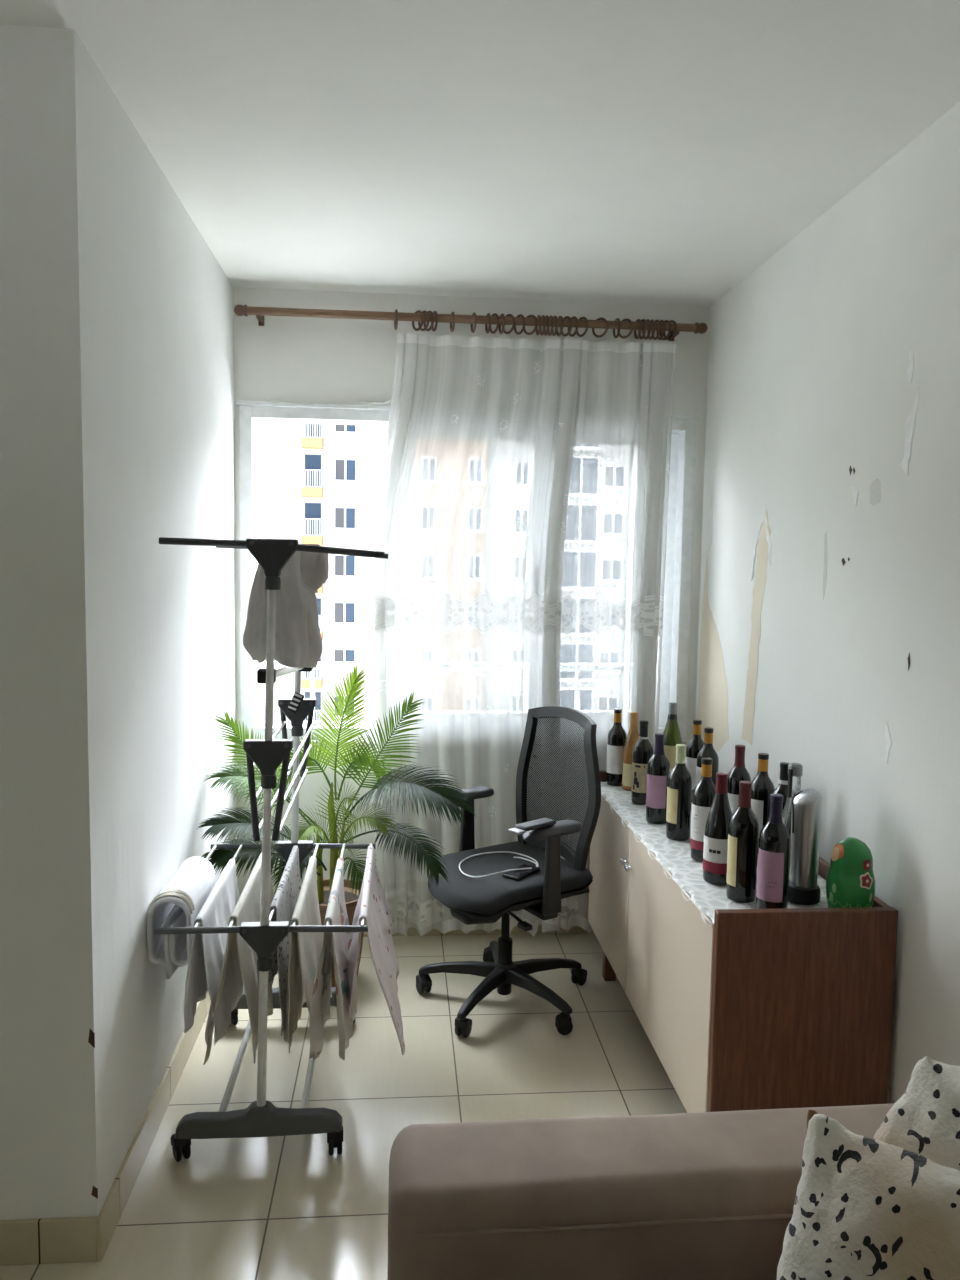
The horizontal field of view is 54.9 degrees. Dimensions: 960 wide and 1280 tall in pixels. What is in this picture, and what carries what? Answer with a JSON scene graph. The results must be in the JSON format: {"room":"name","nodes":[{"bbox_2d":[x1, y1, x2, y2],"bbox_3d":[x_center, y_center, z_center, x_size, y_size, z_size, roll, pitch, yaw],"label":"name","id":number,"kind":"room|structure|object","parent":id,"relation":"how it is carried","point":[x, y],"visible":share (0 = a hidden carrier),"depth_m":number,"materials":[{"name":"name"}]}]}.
{"room":"living room","nodes":[
{"label":"living room","id":0,"kind":"room"},
{"bbox_2d":[0,24,97,1219],"bbox_3d":[-2.097,0.062,1.903,2.546,2.585,0.152,1,5,-5],"label":"wall","id":1,"kind":"structure","parent":0,"point":[48,1164],"depth_m":1.93,"materials":[{"name":"white paint"}]},
{"bbox_2d":[0,1216,96,1265],"bbox_3d":[-2.111,1.307,1.929,2.545,0.100,0.011,1,5,-5],"label":"baseboard","id":2,"kind":"structure","parent":1,"relation":"attached to","point":[64,1239],"depth_m":2.02,"materials":[{"name":"beige tile"}]},
{"bbox_2d":[74,29,236,1213],"bbox_3d":[-0.977,-0.002,2.871,0.150,2.585,1.895,1,5,-5],"label":"wall","id":3,"kind":"structure","parent":0,"point":[157,304],"depth_m":2.36,"materials":[{"name":"white paint"}]},
{"bbox_2d":[96,992,210,1260],"bbox_3d":[-0.910,1.244,2.904,0.011,0.100,1.756,1,5,-5],"label":"baseboard","id":4,"kind":"structure","parent":3,"relation":"attached to","point":[107,1220],"depth_m":2.37,"materials":[{"name":"beige tile"}]},
{"bbox_2d":[0,933,686,1279],"bbox_3d":[-1.051,1.553,0.539,4.825,0.120,6.780,1,5,-5],"label":"floor","id":5,"kind":"structure","parent":0,"point":[275,1207],"depth_m":2.67,"materials":[{"name":"beige tile"}]},
{"bbox_2d":[154,537,388,1161],"bbox_3d":[-0.562,0.517,2.683,0.569,1.596,0.752,1,5,-5],"label":"drying rack","id":6,"kind":"object","parent":5,"relation":"on","point":[261,1118],"visible":0.68,"depth_m":2.36,"materials":[{"name":"grey plastic"}]},
{"bbox_2d":[147,856,214,978],"bbox_3d":[-0.822,0.757,2.565,0.130,0.220,0.354,1,5,-5],"label":"towel","id":7,"kind":"object","parent":6,"relation":"hanging from","point":[192,884],"visible":0.9,"depth_m":2.46,"materials":[{"name":"fabric"}]},
{"bbox_2d":[183,859,242,1045],"bbox_3d":[-0.743,0.876,2.632,0.114,0.363,0.480,1,5,-5],"label":"hanging cloth","id":8,"kind":"object","parent":6,"relation":"hanging from","point":[205,964],"visible":0.81,"depth_m":2.50,"materials":[{"name":"white fabric"}]},
{"bbox_2d":[203,852,273,1064],"bbox_3d":[-0.690,0.904,2.689,0.161,0.427,0.560,1,5,-5],"label":"tea towel","id":9,"kind":"object","parent":6,"relation":"hanging from","point":[247,908],"visible":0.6,"depth_m":2.50,"materials":[{"name":"white fabric"}]},
{"bbox_2d":[243,551,321,667],"bbox_3d":[-0.541,-0.094,2.567,0.213,0.331,0.232,1,5,-5],"label":"shirt","id":10,"kind":"object","parent":6,"relation":"hanging from","point":[298,639],"visible":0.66,"depth_m":2.48,"materials":[{"name":"fabric"}]},
{"bbox_2d":[268,845,300,1035],"bbox_3d":[-0.580,0.875,2.752,0.098,0.376,0.531,1,5,-5],"label":"towel","id":11,"kind":"object","parent":6,"relation":"hanging from","point":[285,898],"visible":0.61,"depth_m":2.62,"materials":[{"name":"grey fabric"}]},
{"bbox_2d":[284,856,329,1059],"bbox_3d":[-0.493,0.927,2.663,0.115,0.462,0.510,1,5,-5],"label":"cloth","id":12,"kind":"object","parent":6,"relation":"hanging from","point":[305,947],"visible":0.77,"depth_m":2.54,"materials":[{"name":"white fabric"}]},
{"bbox_2d":[300,551,328,593],"bbox_3d":[-0.429,-0.177,2.399,0.070,0.113,0.056,2,5,10],"label":"garment","id":13,"kind":"object","parent":6,"relation":"hanging from","point":[314,567],"visible":0.92,"depth_m":2.38,"materials":[{"name":"grey fabric"}]},
{"bbox_2d":[309,858,356,1059],"bbox_3d":[-0.414,0.925,2.659,0.117,0.454,0.492,1,5,-5],"label":"floral cloth","id":14,"kind":"object","parent":6,"relation":"hanging from","point":[336,945],"visible":0.84,"depth_m":2.52,"materials":[{"name":"fabric"}]},
{"bbox_2d":[347,845,404,1054],"bbox_3d":[-0.306,0.898,2.736,0.172,0.406,0.610,1,5,-5],"label":"cloth","id":15,"kind":"object","parent":6,"relation":"hanging from","point":[372,905],"visible":0.94,"depth_m":2.57,"materials":[{"name":"fabric"}]},
{"bbox_2d":[195,662,475,986],"bbox_3d":[-0.483,0.683,3.211,0.893,1.178,0.662,1,5,-5],"label":"potted palm","id":16,"kind":"object","parent":5,"relation":"on","point":[220,858],"visible":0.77,"depth_m":3.22,"materials":[{"name":"plant"}]},
{"bbox_2d":[301,879,364,986],"bbox_3d":[-0.553,1.091,3.432,0.280,0.325,0.280,1,5,-5],"label":"pot","id":17,"kind":"object","parent":16,"relation":"attached to","point":[323,894],"depth_m":3.39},
{"bbox_2d":[416,706,600,1037],"bbox_3d":[0.120,0.763,3.247,0.621,1.030,0.625,-2,6,-33],"label":"office chair","id":18,"kind":"object","parent":5,"relation":"on","point":[470,900],"visible":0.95,"depth_m":3.23,"materials":[{"name":"black fabric"}]},
{"bbox_2d":[459,851,538,877],"bbox_3d":[0.064,0.777,3.222,0.279,0.023,0.261,1,5,-5],"label":"charging cable","id":19,"kind":"object","parent":18,"relation":"on","point":[535,862],"visible":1,"depth_m":3.24,"materials":[{"name":"white plastic"}]},
{"bbox_2d":[502,864,539,879],"bbox_3d":[0.141,0.786,3.138,0.068,0.010,0.136,5,6,37],"label":"phone","id":20,"kind":"object","parent":18,"relation":"on","point":[514,874],"visible":1,"depth_m":3.12,"materials":[{"name":"black plastic"}]},
{"bbox_2d":[508,817,555,834],"bbox_3d":[0.168,0.594,2.955,0.170,0.018,0.052,-3,6,-41],"label":"remote control","id":21,"kind":"object","parent":18,"relation":"on","point":[521,828],"visible":1,"depth_m":2.94,"materials":[{"name":"grey plastic"}]},
{"bbox_2d":[387,1103,894,1279],"bbox_3d":[0.545,1.118,0.523,1.220,0.802,2.262,1,5,-5],"label":"sofa","id":22,"kind":"object","parent":5,"relation":"on","point":[703,1195],"visible":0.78,"depth_m":1.41,"materials":[{"name":"beige fabric"}]},
{"bbox_2d":[807,1109,818,1128],"bbox_3d":[0.645,0.839,1.228,0.416,0.329,0.128,3,5,20],"label":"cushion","id":23,"kind":"object","parent":22,"relation":"on","point":[811,1112],"visible":0.02,"depth_m":1.30,"materials":[{"name":"brown fabric"}]},
{"bbox_2d":[776,1056,959,1279],"bbox_3d":[0.625,0.790,1.137,0.552,0.434,0.364,4,6,29],"label":"cushion","id":24,"kind":"object","parent":22,"relation":"on","point":[885,1206],"visible":1,"depth_m":1.15,"materials":[{"name":"white fabric"}]},
{"bbox_2d":[586,770,897,1112],"bbox_3d":[0.710,0.949,2.997,0.470,0.725,1.508,1,5,-5],"label":"sideboard","id":25,"kind":"object","parent":5,"relation":"on","point":[751,1009],"visible":0.61,"depth_m":2.25,"materials":[{"name":"brown wood"}]},
{"bbox_2d":[601,782,827,925],"bbox_3d":[0.709,0.633,2.969,0.422,0.025,1.439,1,5,-5],"label":"table runner","id":26,"kind":"object","parent":25,"relation":"on","point":[674,856],"visible":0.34,"depth_m":2.70,"materials":[{"name":"white fabric"}]},
{"bbox_2d":[606,708,626,785],"bbox_3d":[0.534,0.416,3.611,0.076,0.301,0.076,1,5,-5],"label":"wine bottle","id":27,"kind":"object","parent":26,"relation":"on","point":[617,736],"visible":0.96,"depth_m":3.58,"materials":[{"name":"black glass"}]},
{"bbox_2d":[622,712,638,790],"bbox_3d":[0.585,0.423,3.536,0.076,0.301,0.076,1,5,-5],"label":"wine bottle","id":28,"kind":"object","parent":26,"relation":"on","point":[632,738],"visible":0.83,"depth_m":3.51,"materials":[{"name":"orange glass"}]},
{"bbox_2d":[631,720,653,804],"bbox_3d":[0.588,0.440,3.343,0.076,0.301,0.076,1,5,-5],"label":"wine bottle","id":29,"kind":"object","parent":26,"relation":"on","point":[643,750],"visible":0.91,"depth_m":3.32,"materials":[{"name":"black glass"}]},
{"bbox_2d":[646,733,669,823],"bbox_3d":[0.597,0.461,3.097,0.076,0.301,0.076,1,5,-5],"label":"wine bottle","id":30,"kind":"object","parent":26,"relation":"on","point":[658,768],"visible":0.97,"depth_m":3.07,"materials":[{"name":"black glass"}]},
{"bbox_2d":[663,702,681,770],"bbox_3d":[0.742,0.406,3.584,0.088,0.333,0.089,1,5,-5],"label":"wine bottle","id":31,"kind":"object","parent":26,"relation":"on","point":[671,731],"visible":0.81,"depth_m":3.55,"materials":[{"name":"green glass"}]},
{"bbox_2d":[666,744,691,840],"bbox_3d":[0.628,0.477,2.915,0.076,0.301,0.075,1,5,-5],"label":"wine bottle","id":32,"kind":"object","parent":26,"relation":"on","point":[679,789],"visible":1,"depth_m":2.89,"materials":[{"name":"black glass"}]},
{"bbox_2d":[686,719,703,801],"bbox_3d":[0.790,0.440,3.382,0.076,0.301,0.076,1,5,-5],"label":"wine bottle","id":33,"kind":"object","parent":26,"relation":"on","point":[696,743],"visible":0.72,"depth_m":3.36,"materials":[{"name":"black glass"}]},
{"bbox_2d":[690,758,715,861],"bbox_3d":[0.660,0.495,2.714,0.076,0.301,0.076,1,5,-5],"label":"wine bottle","id":34,"kind":"object","parent":26,"relation":"on","point":[704,791],"visible":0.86,"depth_m":2.69,"materials":[{"name":"black glass"}]},
{"bbox_2d":[696,727,718,786],"bbox_3d":[0.791,0.454,3.220,0.076,0.301,0.076,1,5,-5],"label":"wine bottle","id":35,"kind":"object","parent":26,"relation":"on","point":[707,751],"visible":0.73,"depth_m":3.20,"materials":[{"name":"black glass"}]},
{"bbox_2d":[703,772,731,884],"bbox_3d":[0.655,0.511,2.526,0.083,0.301,0.083,1,5,-5],"label":"wine bottle","id":36,"kind":"object","parent":26,"relation":"on","point":[716,832],"visible":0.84,"depth_m":2.50,"materials":[{"name":"black glass"}]},
{"bbox_2d":[727,745,750,813],"bbox_3d":[0.816,0.480,2.921,0.076,0.301,0.075,1,5,-5],"label":"wine bottle","id":37,"kind":"object","parent":26,"relation":"on","point":[738,773],"visible":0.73,"depth_m":2.90,"materials":[{"name":"black glass"}]},
{"bbox_2d":[726,781,758,902],"bbox_3d":[0.681,0.518,2.392,0.076,0.310,0.075,1,5,-5],"label":"wine bottle","id":38,"kind":"object","parent":26,"relation":"on","point":[743,836],"visible":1,"depth_m":2.37,"materials":[{"name":"black glass"}]},
{"bbox_2d":[751,753,774,848],"bbox_3d":[0.851,0.491,2.798,0.076,0.301,0.075,1,5,-5],"label":"wine bottle","id":39,"kind":"object","parent":26,"relation":"on","point":[762,785],"visible":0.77,"depth_m":2.77,"materials":[{"name":"black glass"}]},
{"bbox_2d":[756,794,790,908],"bbox_3d":[0.731,0.531,2.298,0.076,0.301,0.076,1,5,-5],"label":"wine bottle","id":40,"kind":"object","parent":26,"relation":"on","point":[774,837],"visible":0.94,"depth_m":2.27,"materials":[{"name":"black glass"}]},
{"bbox_2d":[772,762,795,867],"bbox_3d":[0.876,0.502,2.671,0.076,0.301,0.075,1,5,-5],"label":"wine bottle","id":41,"kind":"object","parent":26,"relation":"on","point":[782,788],"visible":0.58,"depth_m":2.64,"materials":[{"name":"black glass"}]},
{"bbox_2d":[785,763,802,825],"bbox_3d":[0.841,0.498,2.492,0.091,0.338,0.089,1,5,-5],"label":"flask","id":42,"kind":"object","parent":26,"relation":"on","point":[794,769],"visible":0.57,"depth_m":2.46,"materials":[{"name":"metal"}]},
{"bbox_2d":[788,788,822,904],"bbox_3d":[0.838,0.529,2.395,0.094,0.292,0.094,1,5,-5],"label":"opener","id":43,"kind":"object","parent":26,"relation":"on","point":[806,816],"visible":0.94,"depth_m":2.37,"materials":[{"name":"silver metal"}]},
{"bbox_2d":[826,837,875,907],"bbox_3d":[0.929,0.589,2.317,0.115,0.189,0.116,1,5,-5],"label":"doll","id":44,"kind":"object","parent":25,"relation":"on","point":[850,879],"visible":0.94,"depth_m":2.28,"materials":[{"name":"green paint"}]},
{"bbox_2d":[863,859,870,870],"bbox_3d":[0.950,0.552,2.270,0.026,0.030,0.010,1,5,-5],"label":"flower","id":45,"kind":"object","parent":44,"relation":"on","point":[866,862],"depth_m":2.27,"materials":[{"name":"red paint"}]},
{"bbox_2d":[862,874,871,887],"bbox_3d":[0.948,0.590,2.266,0.030,0.031,0.011,1,5,-5],"label":"flower","id":46,"kind":"object","parent":44,"relation":"on","point":[866,878],"depth_m":2.27,"materials":[{"name":"red paint"}]},
{"bbox_2d":[234,287,709,895],"bbox_3d":[-0.039,-0.068,3.824,1.880,2.585,0.150,1,5,-5],"label":"wall","id":47,"kind":"structure","parent":0,"point":[284,359],"depth_m":3.63,"materials":[{"name":"white paint"}]},
{"bbox_2d":[235,401,700,746],"bbox_3d":[-0.047,-0.251,3.825,1.848,1.357,0.245,1,5,-5],"label":"window","id":48,"kind":"structure","parent":47,"relation":"in","point":[681,499],"depth_m":3.75,"materials":[{"name":"white metal"}]},
{"bbox_2d":[362,397,391,403],"bbox_3d":[-0.394,-0.947,3.623,0.134,0.046,0.015,1,5,-5],"label":"loose cable","id":49,"kind":"object","parent":48,"relation":"on","point":[390,399],"visible":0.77,"depth_m":3.62,"materials":[{"name":"white plastic"}]},
{"bbox_2d":[234,304,707,340],"bbox_3d":[-0.019,-1.225,3.599,1.830,0.069,0.101,1,5,-5],"label":"curtain rod","id":50,"kind":"object","parent":47,"relation":"attached to","point":[240,310],"visible":0.96,"depth_m":3.55,"materials":[{"name":"brown wood"}]},
{"bbox_2d":[394,309,397,329],"bbox_3d":[-0.321,-1.227,3.543,0.010,0.077,0.077,0,5,-10],"label":"curtain ring","id":51,"kind":"object","parent":50,"relation":"hanging from","point":[396,310],"visible":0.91,"depth_m":3.52,"materials":[{"name":"brown wood"}]},
{"bbox_2d":[412,310,423,330],"bbox_3d":[-0.239,-1.226,3.550,0.010,0.077,0.077,-3,6,-37],"label":"curtain ring","id":52,"kind":"object","parent":50,"relation":"hanging from","point":[417,311],"visible":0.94,"depth_m":3.54,"materials":[{"name":"brown wood"}]},
{"bbox_2d":[418,310,429,330],"bbox_3d":[-0.216,-1.226,3.552,0.010,0.077,0.077,-2,6,-35],"label":"curtain ring","id":53,"kind":"object","parent":50,"relation":"hanging from","point":[424,311],"visible":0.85,"depth_m":3.53,"materials":[{"name":"brown wood"}]},
{"bbox_2d":[423,311,433,330],"bbox_3d":[-0.197,-1.226,3.554,0.010,0.077,0.077,-2,6,-32],"label":"curtain ring","id":54,"kind":"object","parent":50,"relation":"hanging from","point":[430,312],"visible":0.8,"depth_m":3.53,"materials":[{"name":"brown wood"}]},
{"bbox_2d":[432,311,437,331],"bbox_3d":[-0.175,-1.225,3.556,0.010,0.077,0.077,-1,5,-18],"label":"curtain ring","id":55,"kind":"object","parent":50,"relation":"hanging from","point":[434,312],"visible":0.75,"depth_m":3.53,"materials":[{"name":"brown wood"}]},
{"bbox_2d":[450,312,454,331],"bbox_3d":[-0.106,-1.225,3.562,0.010,0.077,0.077,0,5,-11],"label":"curtain ring","id":56,"kind":"object","parent":50,"relation":"hanging from","point":[452,325],"visible":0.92,"depth_m":3.54,"materials":[{"name":"brown wood"}]},
{"bbox_2d":[470,312,476,332],"bbox_3d":[-0.025,-1.224,3.569,0.010,0.077,0.077,0,5,-14],"label":"curtain ring","id":57,"kind":"object","parent":50,"relation":"hanging from","point":[474,313],"visible":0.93,"depth_m":3.54,"materials":[{"name":"brown wood"}]},
{"bbox_2d":[485,313,490,333],"bbox_3d":[0.031,-1.224,3.573,0.010,0.077,0.077,0,5,-11],"label":"curtain ring","id":58,"kind":"object","parent":50,"relation":"hanging from","point":[487,326],"visible":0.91,"depth_m":3.55,"materials":[{"name":"brown wood"}]},
{"bbox_2d":[490,313,498,333],"bbox_3d":[0.054,-1.223,3.575,0.010,0.077,0.077,-2,5,-28],"label":"curtain ring","id":59,"kind":"object","parent":50,"relation":"hanging from","point":[494,314],"visible":0.8,"depth_m":3.56,"materials":[{"name":"brown wood"}]},
{"bbox_2d":[499,313,504,333],"bbox_3d":[0.084,-1.223,3.578,0.010,0.077,0.077,0,5,-13],"label":"curtain ring","id":60,"kind":"object","parent":50,"relation":"hanging from","point":[502,314],"visible":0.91,"depth_m":3.55,"materials":[{"name":"brown wood"}]},
{"bbox_2d":[504,314,514,333],"bbox_3d":[0.110,-1.223,3.580,0.010,0.077,0.077,-3,6,-37],"label":"curtain ring","id":61,"kind":"object","parent":50,"relation":"hanging from","point":[507,315],"visible":0.8,"depth_m":3.56,"materials":[{"name":"brown wood"}]},
{"bbox_2d":[514,314,524,334],"bbox_3d":[0.153,-1.222,3.584,0.010,0.077,0.077,-2,6,-31],"label":"curtain ring","id":62,"kind":"object","parent":50,"relation":"hanging from","point":[519,315],"visible":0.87,"depth_m":3.57,"materials":[{"name":"brown wood"}]},
{"bbox_2d":[524,315,537,334],"bbox_3d":[0.195,-1.222,3.587,0.077,0.077,0.010,6,7,45],"label":"curtain ring","id":63,"kind":"object","parent":50,"relation":"hanging from","point":[533,316],"visible":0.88,"depth_m":3.57,"materials":[{"name":"brown wood"}]},
{"bbox_2d":[536,315,540,334],"bbox_3d":[0.227,-1.222,3.590,0.010,0.077,0.077,0,5,-9],"label":"curtain ring","id":64,"kind":"object","parent":50,"relation":"hanging from","point":[538,316],"visible":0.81,"depth_m":3.57,"materials":[{"name":"brown wood"}]},
{"bbox_2d":[540,315,545,335],"bbox_3d":[0.243,-1.222,3.591,0.010,0.077,0.077,0,5,-10],"label":"curtain ring","id":65,"kind":"object","parent":50,"relation":"hanging from","point":[542,316],"visible":0.8,"depth_m":3.56,"materials":[{"name":"brown wood"}]},
{"bbox_2d":[544,315,548,335],"bbox_3d":[0.258,-1.221,3.593,0.010,0.077,0.077,0,5,-8],"label":"curtain ring","id":66,"kind":"object","parent":50,"relation":"hanging from","point":[546,316],"visible":0.75,"depth_m":3.57,"materials":[{"name":"brown wood"}]},
{"bbox_2d":[548,315,553,335],"bbox_3d":[0.273,-1.221,3.594,0.010,0.077,0.077,0,5,-11],"label":"curtain ring","id":67,"kind":"object","parent":50,"relation":"hanging from","point":[551,316],"visible":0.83,"depth_m":3.56,"materials":[{"name":"brown wood"}]},
{"bbox_2d":[552,316,557,335],"bbox_3d":[0.289,-1.221,3.595,0.010,0.077,0.077,0,5,-10],"label":"curtain ring","id":68,"kind":"object","parent":50,"relation":"hanging from","point":[555,317],"visible":0.78,"depth_m":3.56,"materials":[{"name":"brown wood"}]},
{"bbox_2d":[556,316,563,335],"bbox_3d":[0.309,-1.221,3.597,0.010,0.077,0.077,0,5,-15],"label":"curtain ring","id":69,"kind":"object","parent":50,"relation":"hanging from","point":[559,317],"visible":0.8,"depth_m":3.57,"materials":[{"name":"brown wood"}]},
{"bbox_2d":[560,316,571,336],"bbox_3d":[0.335,-1.221,3.599,0.010,0.077,0.077,-2,6,-29],"label":"curtain ring","id":70,"kind":"object","parent":50,"relation":"hanging from","point":[566,317],"visible":0.78,"depth_m":3.58,"materials":[{"name":"brown wood"}]},
{"bbox_2d":[568,316,578,336],"bbox_3d":[0.362,-1.220,3.602,0.010,0.077,0.077,-1,5,-24],"label":"curtain ring","id":71,"kind":"object","parent":50,"relation":"hanging from","point":[573,317],"visible":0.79,"depth_m":3.58,"materials":[{"name":"brown wood"}]},
{"bbox_2d":[575,317,588,336],"bbox_3d":[0.397,-1.220,3.604,0.010,0.077,0.077,-2,6,-32],"label":"curtain ring","id":72,"kind":"object","parent":50,"relation":"hanging from","point":[584,318],"visible":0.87,"depth_m":3.58,"materials":[{"name":"brown wood"}]},
{"bbox_2d":[592,317,607,337],"bbox_3d":[0.469,-1.219,3.611,0.077,0.077,0.010,5,7,43],"label":"curtain ring","id":73,"kind":"object","parent":50,"relation":"hanging from","point":[601,318],"visible":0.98,"depth_m":3.60,"materials":[{"name":"brown wood"}]},
{"bbox_2d":[613,318,620,337],"bbox_3d":[0.534,-1.219,3.616,0.010,0.077,0.077,0,5,-10],"label":"curtain ring","id":74,"kind":"object","parent":50,"relation":"hanging from","point":[616,319],"visible":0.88,"depth_m":3.59,"materials":[{"name":"brown wood"}]},
{"bbox_2d":[617,318,632,338],"bbox_3d":[0.568,-1.218,3.619,0.010,0.077,0.077,-4,7,-44],"label":"curtain ring","id":75,"kind":"object","parent":50,"relation":"hanging from","point":[626,319],"visible":0.83,"depth_m":3.60,"materials":[{"name":"brown wood"}]},
{"bbox_2d":[634,319,641,338],"bbox_3d":[0.618,-1.218,3.623,0.010,0.077,0.077,0,5,-9],"label":"curtain ring","id":76,"kind":"object","parent":50,"relation":"hanging from","point":[637,320],"visible":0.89,"depth_m":3.60,"materials":[{"name":"brown wood"}]},
{"bbox_2d":[638,319,645,338],"bbox_3d":[0.636,-1.218,3.625,0.010,0.077,0.077,0,5,-10],"label":"curtain ring","id":77,"kind":"object","parent":50,"relation":"hanging from","point":[642,320],"visible":0.71,"depth_m":3.60,"materials":[{"name":"brown wood"}]},
{"bbox_2d":[643,319,650,339],"bbox_3d":[0.654,-1.218,3.626,0.010,0.077,0.077,0,5,-11],"label":"curtain ring","id":78,"kind":"object","parent":50,"relation":"hanging from","point":[647,320],"visible":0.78,"depth_m":3.60,"materials":[{"name":"brown wood"}]},
{"bbox_2d":[647,319,654,339],"bbox_3d":[0.672,-1.218,3.628,0.010,0.077,0.077,0,5,-9],"label":"curtain ring","id":79,"kind":"object","parent":50,"relation":"hanging from","point":[652,320],"visible":0.73,"depth_m":3.60,"materials":[{"name":"brown wood"}]},
{"bbox_2d":[652,320,660,339],"bbox_3d":[0.691,-1.217,3.630,0.010,0.077,0.077,0,5,-13],"label":"curtain ring","id":80,"kind":"object","parent":50,"relation":"hanging from","point":[657,321],"visible":0.74,"depth_m":3.60,"materials":[{"name":"brown wood"}]},
{"bbox_2d":[366,333,674,936],"bbox_3d":[0.148,0.019,3.688,1.200,2.382,0.082,1,5,-5],"label":"lace curtain","id":81,"kind":"object","parent":80,"relation":"hanging from","point":[520,512],"visible":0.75,"depth_m":3.65,"materials":[{"name":"white fabric"}]},
{"bbox_2d":[657,320,664,339],"bbox_3d":[0.710,-1.217,3.631,0.010,0.077,0.077,0,5,-10],"label":"curtain ring","id":82,"kind":"object","parent":50,"relation":"hanging from","point":[661,321],"visible":0.73,"depth_m":3.60,"materials":[{"name":"brown wood"}]},
{"bbox_2d":[660,320,670,339],"bbox_3d":[0.728,-1.217,3.633,0.010,0.077,0.077,-1,5,-21],"label":"curtain ring","id":83,"kind":"object","parent":50,"relation":"hanging from","point":[665,321],"visible":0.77,"depth_m":3.61,"materials":[{"name":"brown wood"}]},
{"bbox_2d":[664,320,677,339],"bbox_3d":[0.748,-1.217,3.634,0.010,0.077,0.077,-2,6,-34],"label":"curtain ring","id":84,"kind":"object","parent":50,"relation":"hanging from","point":[671,321],"visible":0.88,"depth_m":3.61,"materials":[{"name":"brown wood"}]},
{"bbox_2d":[363,919,593,936],"bbox_3d":[-0.053,1.185,3.850,1.858,0.085,0.011,1,5,-5],"label":"baseboard","id":85,"kind":"structure","parent":47,"relation":"attached to","point":[411,931],"depth_m":3.85,"materials":[{"name":"beige tile"}]},
{"bbox_2d":[0,0,959,306],"bbox_3d":[-1.006,-1.182,0.306,4.825,0.200,6.780,1,5,-5],"label":"ceiling","id":86,"kind":"structure","parent":0,"point":[658,152],"depth_m":2.19,"materials":[{"name":"paint"}]},
{"bbox_2d":[695,102,959,1103],"bbox_3d":[1.266,0.218,0.720,0.202,2.585,6.580,1,5,-5],"label":"wall","id":87,"kind":"structure","parent":0,"point":[829,625],"depth_m":2.49,"materials":[{"name":"white paint"}]},
{"label":"outside","id":88,"kind":"structure","parent":0,"visible":0},
{"bbox_3d":[4.592,23.658,2.433,290.000,0.300,180.000,1,5,-5],"label":"ground","id":89,"kind":"structure","parent":88,"visible":0},
{"bbox_2d":[257,422,387,720],"bbox_3d":[2.577,-0.089,64.060,270.000,36.500,11.220,1,5,-5],"label":"apartment building","id":90,"kind":"structure","parent":89,"relation":"on","point":[317,483],"depth_m":57.86,"materials":[{"name":"white concrete"}]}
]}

